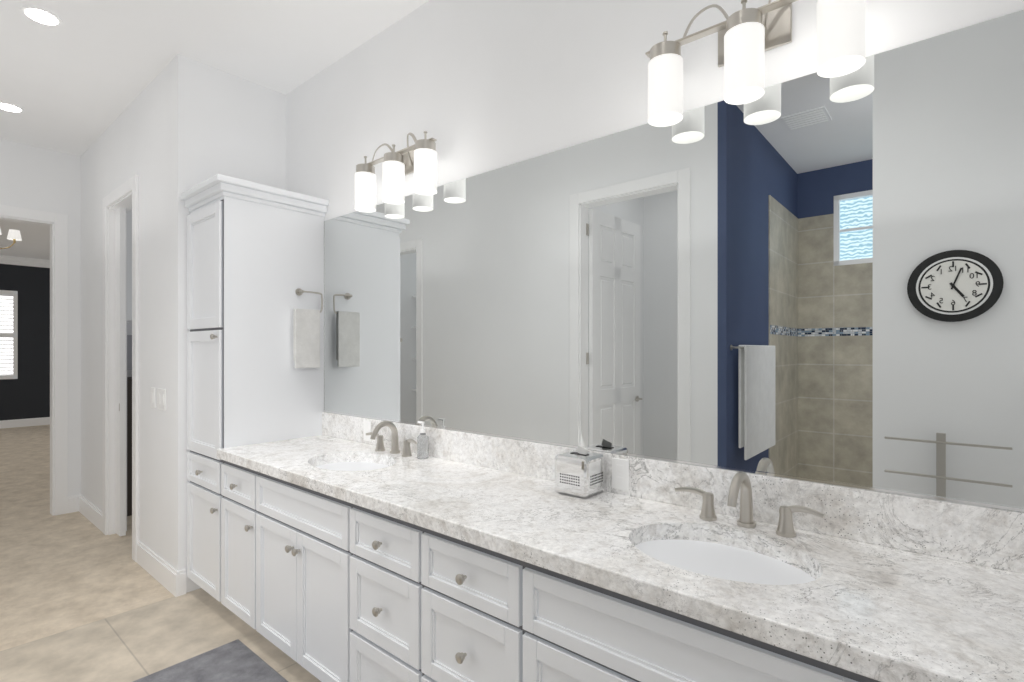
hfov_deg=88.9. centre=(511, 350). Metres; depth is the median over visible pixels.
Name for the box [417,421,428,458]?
soap pump
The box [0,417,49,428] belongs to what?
baseboard
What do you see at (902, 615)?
countertop
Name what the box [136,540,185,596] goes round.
baseboard
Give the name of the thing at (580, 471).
tissue box
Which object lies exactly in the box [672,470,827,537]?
faucet
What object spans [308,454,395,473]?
sink
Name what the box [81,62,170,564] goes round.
wall
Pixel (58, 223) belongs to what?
trim
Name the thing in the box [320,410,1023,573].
backsplash
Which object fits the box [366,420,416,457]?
faucet
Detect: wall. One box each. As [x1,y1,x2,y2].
[0,139,131,495]
[0,264,49,420]
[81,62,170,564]
[171,54,285,592]
[286,0,1023,220]
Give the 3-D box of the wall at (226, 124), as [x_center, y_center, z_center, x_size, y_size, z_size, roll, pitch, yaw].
[-1.848,-0.155,3.441,0.120,3.270,0.665,0,0,40]
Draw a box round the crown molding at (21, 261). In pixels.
[0,255,49,267]
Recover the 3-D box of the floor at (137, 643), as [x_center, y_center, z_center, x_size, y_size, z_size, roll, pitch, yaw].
[-1.369,1.530,0.666,4.200,0.100,4.520,0,0,40]
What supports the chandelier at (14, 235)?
hanging from the ceiling
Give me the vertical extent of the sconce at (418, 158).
0.329 m
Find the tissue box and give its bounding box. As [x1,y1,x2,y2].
[555,445,604,497]
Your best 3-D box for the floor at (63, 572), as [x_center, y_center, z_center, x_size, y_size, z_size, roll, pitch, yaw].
[-6.523,1.530,5.875,10.400,0.100,5.800,0,0,40]
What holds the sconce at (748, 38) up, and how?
attached to the wall at (474, 87)
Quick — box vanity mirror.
[323,10,1023,511]
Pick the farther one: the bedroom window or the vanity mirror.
the bedroom window
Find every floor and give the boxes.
[0,425,174,650]
[0,588,320,681]
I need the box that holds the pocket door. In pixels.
[115,208,125,535]
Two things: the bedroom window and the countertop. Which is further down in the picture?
the countertop
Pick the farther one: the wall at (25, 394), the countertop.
the wall at (25, 394)
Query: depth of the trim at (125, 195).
4.17 m
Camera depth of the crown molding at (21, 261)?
10.09 m
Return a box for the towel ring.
[293,288,322,367]
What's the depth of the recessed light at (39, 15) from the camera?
2.78 m
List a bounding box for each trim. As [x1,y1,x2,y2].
[0,205,67,515]
[103,174,138,561]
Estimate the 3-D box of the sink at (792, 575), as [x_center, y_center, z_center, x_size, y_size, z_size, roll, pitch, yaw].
[0.553,0.660,1.402,0.545,0.175,0.417,0,0,40]
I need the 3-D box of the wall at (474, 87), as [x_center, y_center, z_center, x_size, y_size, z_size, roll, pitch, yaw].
[-0.015,-0.155,2.402,4.260,3.270,0.120,0,0,40]
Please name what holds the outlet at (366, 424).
attached to the backsplash
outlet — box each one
[363,420,370,441]
[612,457,628,490]
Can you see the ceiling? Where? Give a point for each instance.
(81, 79)
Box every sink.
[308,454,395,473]
[620,526,827,601]
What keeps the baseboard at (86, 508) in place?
attached to the wall at (133, 139)
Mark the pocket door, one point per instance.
(120, 371)
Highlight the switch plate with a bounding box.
[158,388,165,410]
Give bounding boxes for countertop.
[216,434,1023,681]
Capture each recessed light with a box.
[0,102,23,112]
[20,5,62,26]
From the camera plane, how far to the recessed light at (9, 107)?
3.84 m
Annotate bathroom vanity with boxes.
[187,430,895,681]
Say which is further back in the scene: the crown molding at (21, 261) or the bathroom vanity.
the crown molding at (21, 261)
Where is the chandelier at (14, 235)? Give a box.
[0,229,21,248]
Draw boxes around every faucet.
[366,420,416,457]
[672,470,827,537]
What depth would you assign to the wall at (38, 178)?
4.76 m
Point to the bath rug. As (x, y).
(237, 660)
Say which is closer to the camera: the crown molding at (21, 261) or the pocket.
the pocket
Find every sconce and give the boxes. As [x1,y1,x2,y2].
[355,131,436,211]
[645,0,865,126]
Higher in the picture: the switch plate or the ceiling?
the ceiling
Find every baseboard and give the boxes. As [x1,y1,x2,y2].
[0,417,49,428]
[74,494,102,531]
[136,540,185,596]
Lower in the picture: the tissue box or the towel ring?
the tissue box
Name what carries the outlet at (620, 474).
attached to the backsplash
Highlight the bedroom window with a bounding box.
[0,290,17,378]
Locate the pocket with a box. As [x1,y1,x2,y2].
[127,318,131,515]
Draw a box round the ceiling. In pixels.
[0,0,428,259]
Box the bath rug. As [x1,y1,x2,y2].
[133,639,287,681]

